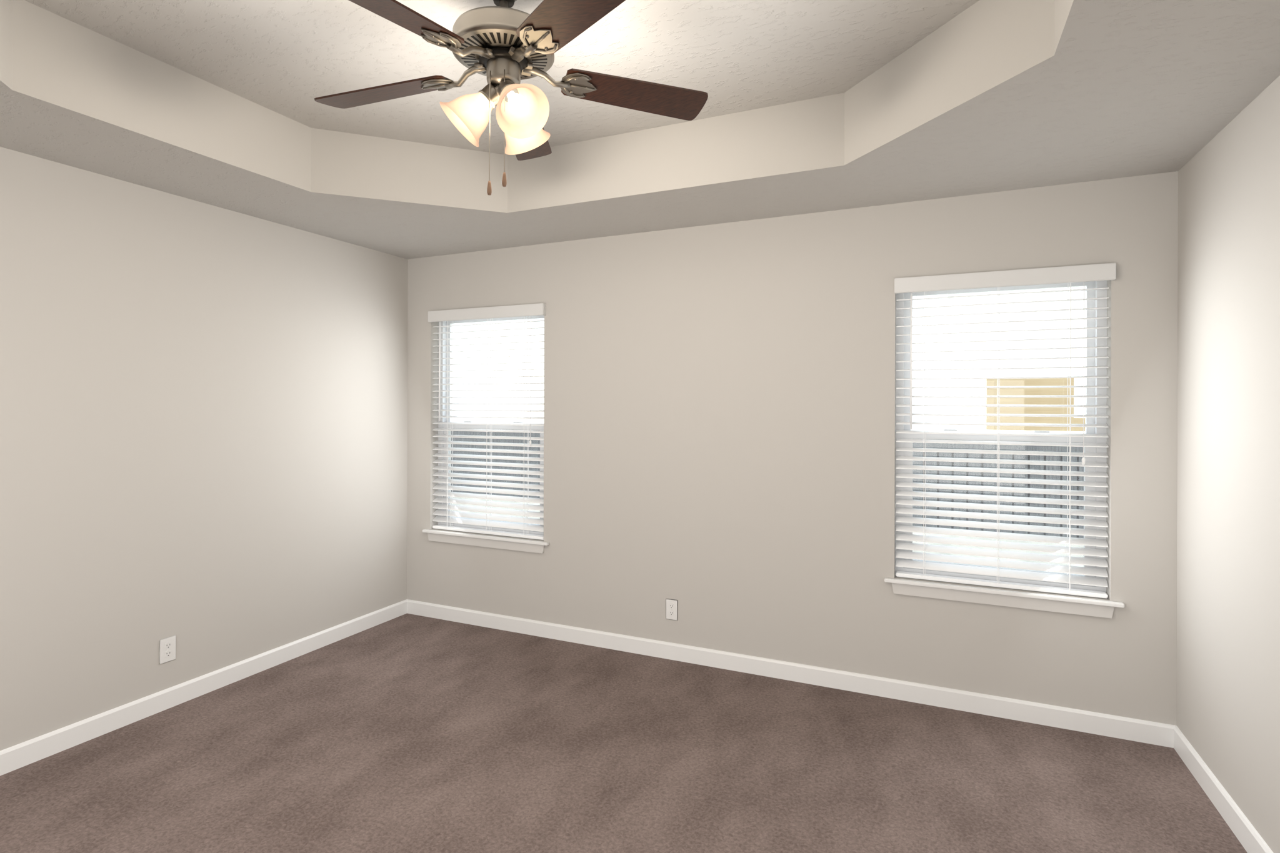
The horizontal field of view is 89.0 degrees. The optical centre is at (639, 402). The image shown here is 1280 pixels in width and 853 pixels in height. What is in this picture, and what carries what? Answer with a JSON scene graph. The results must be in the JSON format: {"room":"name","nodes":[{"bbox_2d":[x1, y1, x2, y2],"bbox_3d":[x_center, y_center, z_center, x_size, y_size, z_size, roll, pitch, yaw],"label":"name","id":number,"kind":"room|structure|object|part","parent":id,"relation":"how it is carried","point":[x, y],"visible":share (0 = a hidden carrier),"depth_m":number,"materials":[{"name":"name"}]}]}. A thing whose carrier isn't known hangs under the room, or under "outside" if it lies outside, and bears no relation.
{"room":"empty bedroom","nodes":[
{"label":"empty bedroom","id":0,"kind":"room"},
{"bbox_2d":[0,146,408,750],"bbox_3d":[-2.417,0.014,2.853,0.140,2.862,3.940,0,0,24],"label":"wall","id":1,"kind":"structure","parent":0,"point":[204,433],"depth_m":3.12,"materials":[{"name":"grey paint"}]},
{"bbox_2d":[159,635,175,664],"bbox_3d":[-2.237,1.169,3.084,0.010,0.116,0.072,0,0,24],"label":"electrical outlet","id":2,"kind":"object","parent":1,"relation":"attached to","point":[167,649],"visible":1,"depth_m":3.08,"materials":[{"name":"white plastic"}]},
{"bbox_2d":[0,599,407,776],"bbox_3d":[-2.351,1.399,2.822,0.013,0.092,3.600,0,0,24],"label":"baseboard","id":3,"kind":"structure","parent":1,"relation":"attached to","point":[94,727],"depth_m":3.11,"materials":[{"name":"white wood"}]},
{"bbox_2d":[0,613,1247,852],"bbox_3d":[-0.417,1.511,1.955,4.533,0.120,3.940,0,0,24],"label":"floor","id":4,"kind":"structure","parent":0,"point":[409,734],"depth_m":2.57,"materials":[{"name":"brown carpet"}]},
{"bbox_2d":[406,171,1178,725],"bbox_3d":[0.364,0.022,3.689,4.253,2.862,0.140,0,0,24],"label":"wall","id":5,"kind":"structure","parent":0,"point":[720,432],"depth_m":3.42,"materials":[{"name":"grey paint"}]},
{"bbox_2d":[422,529,549,545],"bbox_3d":[-1.000,0.868,4.248,0.990,0.017,0.107,0,0,24],"label":"window sill","id":6,"kind":"structure","parent":5,"relation":"attached to","point":[489,537],"depth_m":4.19,"materials":[{"name":"white wood"}]},
{"bbox_2d":[427,315,544,553],"bbox_3d":[-0.982,0.158,4.284,0.924,1.547,0.154,0,0,24],"label":"window","id":7,"kind":"structure","parent":5,"relation":"in","point":[498,522],"depth_m":4.27,"materials":[{"name":"white plastic"}]},
{"bbox_3d":[-1.013,0.904,4.220,0.924,0.054,0.014,0,0,24],"label":"window sill apron","id":8,"kind":"part","parent":7,"relation":"part of","materials":[{"name":"white wood"}]},
{"bbox_3d":[-0.995,0.844,4.260,0.888,0.018,0.050,0,0,24],"label":"window blind bottom rail","id":9,"kind":"part","parent":7,"relation":"part of","materials":[{"name":"white plastic"}]},
{"bbox_2d":[450,428,539,518],"bbox_3d":[-0.957,0.486,4.344,0.824,0.670,0.001,0,0,24],"label":"screen","id":10,"kind":"object","parent":7,"relation":"attached to","point":[496,466],"depth_m":4.34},
{"bbox_2d":[665,598,677,620],"bbox_3d":[0.180,1.171,3.691,0.072,0.116,0.010,0,0,24],"label":"electrical outlet","id":11,"kind":"object","parent":5,"relation":"attached to","point":[671,609],"visible":1,"depth_m":3.69,"materials":[{"name":"white plastic"}]},
{"bbox_2d":[407,599,1169,747],"bbox_3d":[0.329,1.407,3.619,4.253,0.092,0.013,0,0,24],"label":"baseboard","id":12,"kind":"structure","parent":5,"relation":"attached to","point":[1154,733],"depth_m":3.32,"materials":[{"name":"white wood"}]},
{"bbox_2d":[891,280,1114,618],"bbox_3d":[1.686,0.165,3.090,0.907,1.547,0.154,0,0,24],"label":"window","id":13,"kind":"structure","parent":5,"relation":"in","point":[1091,574],"depth_m":3.05,"materials":[{"name":"white plastic"}]},
{"bbox_2d":[912,438,1083,566],"bbox_3d":[1.712,0.494,3.149,0.807,0.670,0.001,0,0,24],"label":"screen","id":14,"kind":"object","parent":13,"relation":"attached to","point":[999,492],"depth_m":3.14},
{"bbox_3d":[1.673,0.852,3.065,0.871,0.018,0.050,0,0,24],"label":"window blind bottom rail","id":15,"kind":"part","parent":13,"relation":"part of","materials":[{"name":"white plastic"}]},
{"bbox_3d":[1.655,0.911,3.026,0.907,0.054,0.014,0,0,24],"label":"window sill apron","id":16,"kind":"part","parent":13,"relation":"part of","materials":[{"name":"white wood"}]},
{"bbox_2d":[884,577,1124,608],"bbox_3d":[1.668,0.875,3.054,0.973,0.017,0.107,0,0,24],"label":"window sill","id":17,"kind":"structure","parent":5,"relation":"attached to","point":[1077,600],"depth_m":2.99,"materials":[{"name":"white wood"}]},
{"bbox_2d":[1176,75,1279,852],"bbox_3d":[1.592,0.025,1.058,0.140,2.862,3.940,0,0,24],"label":"wall","id":18,"kind":"structure","parent":0,"point":[1228,614],"depth_m":2.25,"materials":[{"name":"grey paint"}]},
{"bbox_2d":[1170,724,1273,852],"bbox_3d":[1.518,1.410,1.089,0.013,0.092,3.600,0,0,24],"label":"baseboard","id":19,"kind":"structure","parent":18,"relation":"attached to","point":[1247,835],"depth_m":2.32,"materials":[{"name":"white wood"}]},
{"bbox_3d":[-0.409,-1.361,1.955,4.533,0.100,3.940,0,0,24],"label":"ceiling","id":20,"kind":"structure","parent":0,"visible":0},
{"bbox_2d":[0,0,1279,259],"bbox_3d":[-0.409,-1.140,1.955,4.253,0.302,3.660,0,0,24],"label":"ceiling tray","id":21,"kind":"object","parent":20,"relation":"attached to","point":[811,106],"visible":1,"depth_m":2.50,"materials":[{"name":"white paint"}]},
{"bbox_2d":[314,0,708,194],"bbox_3d":[-0.443,-0.951,1.951,1.244,0.680,1.256,0,0,24],"label":"ceiling fan","id":22,"kind":"object","parent":21,"relation":"hanging from","point":[504,47],"visible":1,"depth_m":1.91,"materials":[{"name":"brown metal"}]},
{"bbox_3d":[-0.811,-0.990,2.073,0.472,0.046,0.177,0,0,24],"label":"blade","id":23,"kind":"part","parent":22,"relation":"part of","materials":[{"name":"brown wood"}]},
{"bbox_3d":[-0.655,-0.990,1.616,0.206,0.046,0.473,0,0,24],"label":"blade","id":24,"kind":"part","parent":22,"relation":"part of","materials":[{"name":"brown wood"}]},
{"bbox_3d":[-0.498,-0.869,1.945,0.158,0.114,0.158,48,-6,-36],"label":"lamp shade","id":25,"kind":"part","parent":22,"relation":"part of","materials":[{"name":"white glass"}]},
{"bbox_3d":[-0.443,-0.632,1.914,0.014,0.042,0.014,0,0,24],"label":"pull knob","id":26,"kind":"part","parent":22,"relation":"part of","materials":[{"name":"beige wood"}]},
{"bbox_3d":[-0.442,-0.814,1.915,0.003,0.326,0.005,0,0,24],"label":"pull chain","id":27,"kind":"part","parent":22,"relation":"part of","materials":[{"name":"beige"}]},
{"bbox_2d":[478,83,503,109],"bbox_3d":[-0.441,-0.926,1.952,0.063,0.060,0.063,48,-6,-36],"label":"socket","id":28,"kind":"object","parent":22,"relation":"attached to","point":[490,94],"depth_m":1.92,"materials":[{"name":"silver metal"}]},
{"bbox_2d":[453,28,552,80],"bbox_3d":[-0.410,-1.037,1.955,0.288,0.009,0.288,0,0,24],"label":"motor housing","id":29,"kind":"object","parent":22,"relation":"attached to","point":[505,40],"depth_m":1.88,"materials":[{"name":"silver metal"}]},
{"bbox_3d":[-0.397,-0.654,1.905,0.014,0.042,0.014,0,0,24],"label":"pull knob","id":30,"kind":"part","parent":22,"relation":"part of","materials":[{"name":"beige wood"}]},
{"bbox_3d":[-0.397,-0.825,1.906,0.004,0.304,0.004,0,0,24],"label":"pull chain","id":31,"kind":"part","parent":22,"relation":"part of","materials":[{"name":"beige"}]},
{"bbox_2d":[497,79,521,106],"bbox_3d":[-0.391,-0.926,1.931,0.063,0.060,0.063,-21,-36,-15],"label":"socket","id":32,"kind":"object","parent":22,"relation":"attached to","point":[502,84],"depth_m":1.91,"materials":[{"name":"silver metal"}]},
{"bbox_3d":[-0.362,-0.878,1.892,0.052,0.080,0.052,-21,-36,-15],"label":"lamp bulb","id":33,"kind":"part","parent":22,"relation":"part of","materials":[{"name":"white glass"}]},
{"bbox_3d":[-0.357,-0.868,1.884,0.158,0.114,0.158,-21,-36,-15],"label":"lamp shade","id":34,"kind":"part","parent":22,"relation":"part of","materials":[{"name":"white glass"}]},
{"bbox_3d":[-0.420,-0.989,2.376,0.299,0.046,0.462,0,0,24],"label":"blade","id":35,"kind":"part","parent":22,"relation":"part of","materials":[{"name":"brown wood"}]},
{"bbox_3d":[-0.160,-0.988,1.616,0.453,0.046,0.323,0,0,24],"label":"blade","id":36,"kind":"part","parent":22,"relation":"part of","materials":[{"name":"brown wood"}]},
{"bbox_3d":[-0.009,-0.988,2.093,0.410,0.046,0.392,0,0,24],"label":"blade","id":37,"kind":"part","parent":22,"relation":"part of","materials":[{"name":"brown wood"}]},
{"label":"outside","id":38,"kind":"structure","parent":0,"visible":0},
{"bbox_3d":[6.372,2.120,17.431,32.000,0.200,29.860,0,0,24],"label":"ground","id":39,"kind":"structure","parent":38,"visible":0},
{"bbox_2d":[450,496,1083,566],"bbox_3d":[1.628,1.522,5.609,17.000,0.970,0.300,0,0,24],"label":"wall","id":40,"kind":"structure","parent":39,"relation":"on","point":[960,545],"depth_m":5.04,"materials":[{"name":"concrete"}]},
{"bbox_2d":[450,428,1083,538],"bbox_3d":[1.612,0.646,5.518,17.040,0.780,0.090,0,0,24],"label":"fence","id":41,"kind":"object","parent":40,"relation":"on","point":[957,472],"depth_m":5.09,"materials":[{"name":"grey wood"}]},
{"bbox_2d":[947,286,1085,433],"bbox_3d":[9.862,-1.046,8.198,10.700,6.150,6.750,0,0,24],"label":"house","id":42,"kind":"structure","parent":39,"relation":"on","point":[1022,344],"depth_m":7.44,"materials":[{"name":"white"}]},
{"bbox_3d":[-0.990,-0.592,4.262,0.888,0.043,0.054,0,0,24],"label":"blind headrail","id":43,"kind":"object","parent":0,"visible":0},
{"bbox_2d":[446,321,448,528],"bbox_3d":[-1.291,0.133,4.365,0.002,1.410,0.002,0,0,24],"label":"blind cord","id":44,"kind":"object","parent":43,"relation":"hanging from","point":[447,321],"depth_m":4.36,"materials":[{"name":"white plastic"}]},
{"bbox_2d":[450,320,453,526],"bbox_3d":[-1.274,0.133,4.385,0.002,1.410,0.002,0,0,24],"label":"blind cord","id":45,"kind":"object","parent":43,"relation":"hanging from","point":[452,320],"depth_m":4.39,"materials":[{"name":"white plastic"}]},
{"bbox_2d":[438,316,531,446],"bbox_3d":[-1.017,-0.143,4.233,0.736,0.825,0.014,0,0,24],"label":"blind wand","id":46,"kind":"object","parent":43,"relation":"hanging from","point":[439,387],"visible":0.88,"depth_m":4.38,"materials":[{"name":"white plastic"}]},
{"bbox_2d":[428,303,545,322],"bbox_3d":[-1.008,-0.580,4.211,0.914,0.073,0.030,0,0,24],"label":"blind valance","id":47,"kind":"object","parent":43,"relation":"attached to","point":[509,311],"visible":0.96,"depth_m":4.18,"materials":[{"name":"white paint"}]},
{"bbox_2d":[486,318,487,531],"bbox_3d":[-0.995,0.134,4.232,0.002,1.410,0.002,0,0,24],"label":"blind cord","id":48,"kind":"object","parent":43,"relation":"hanging from","point":[487,319],"depth_m":4.23,"materials":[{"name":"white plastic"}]},
{"bbox_2d":[490,318,492,529],"bbox_3d":[-0.978,0.134,4.253,0.002,1.410,0.002,0,0,24],"label":"blind cord","id":49,"kind":"object","parent":43,"relation":"hanging from","point":[490,414],"depth_m":4.25,"materials":[{"name":"white fabric"}]},
{"bbox_2d":[523,341,524,507],"bbox_3d":[-0.733,0.135,4.114,0.002,1.410,0.002,0,0,24],"label":"blind cord","id":50,"kind":"object","parent":43,"relation":"hanging from","point":[524,341],"depth_m":4.11,"materials":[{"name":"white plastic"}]},
{"bbox_2d":[526,316,529,534],"bbox_3d":[-0.716,0.135,4.135,0.002,1.410,0.002,0,0,24],"label":"blind cord","id":51,"kind":"object","parent":43,"relation":"hanging from","point":[527,316],"depth_m":4.14,"materials":[{"name":"white fabric"}]},
{"bbox_3d":[1.678,-0.585,3.068,0.871,0.043,0.054,0,0,24],"label":"blind headrail","id":52,"kind":"object","parent":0,"visible":0},
{"bbox_2d":[923,291,926,576],"bbox_3d":[1.382,0.141,3.168,0.002,1.410,0.002,0,0,24],"label":"blind cord","id":53,"kind":"object","parent":52,"relation":"hanging from","point":[924,292],"depth_m":3.17,"materials":[{"name":"white fabric"}]},
{"bbox_2d":[910,281,1085,465],"bbox_3d":[1.651,-0.136,3.039,0.720,0.825,0.014,0,0,24],"label":"blind wand","id":54,"kind":"object","parent":52,"relation":"hanging from","point":[1083,460],"visible":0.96,"depth_m":3.18,"materials":[{"name":"white plastic"}]},
{"bbox_2d":[996,286,999,584],"bbox_3d":[1.672,0.142,3.038,0.002,1.410,0.002,0,0,24],"label":"blind cord","id":55,"kind":"object","parent":52,"relation":"hanging from","point":[999,287],"depth_m":3.06,"materials":[{"name":"white fabric"}]},
{"bbox_2d":[894,262,1116,294],"bbox_3d":[1.661,-0.573,3.016,0.897,0.073,0.030,0,0,24],"label":"blind valance","id":56,"kind":"object","parent":52,"relation":"attached to","point":[1075,274],"visible":1,"depth_m":2.99,"materials":[{"name":"white paint"}]},
{"bbox_2d":[1066,282,1071,591],"bbox_3d":[1.930,0.142,2.922,0.002,1.410,0.002,0,0,24],"label":"blind cord","id":57,"kind":"object","parent":52,"relation":"hanging from","point":[1070,407],"depth_m":2.94,"materials":[{"name":"white fabric"}]}
]}

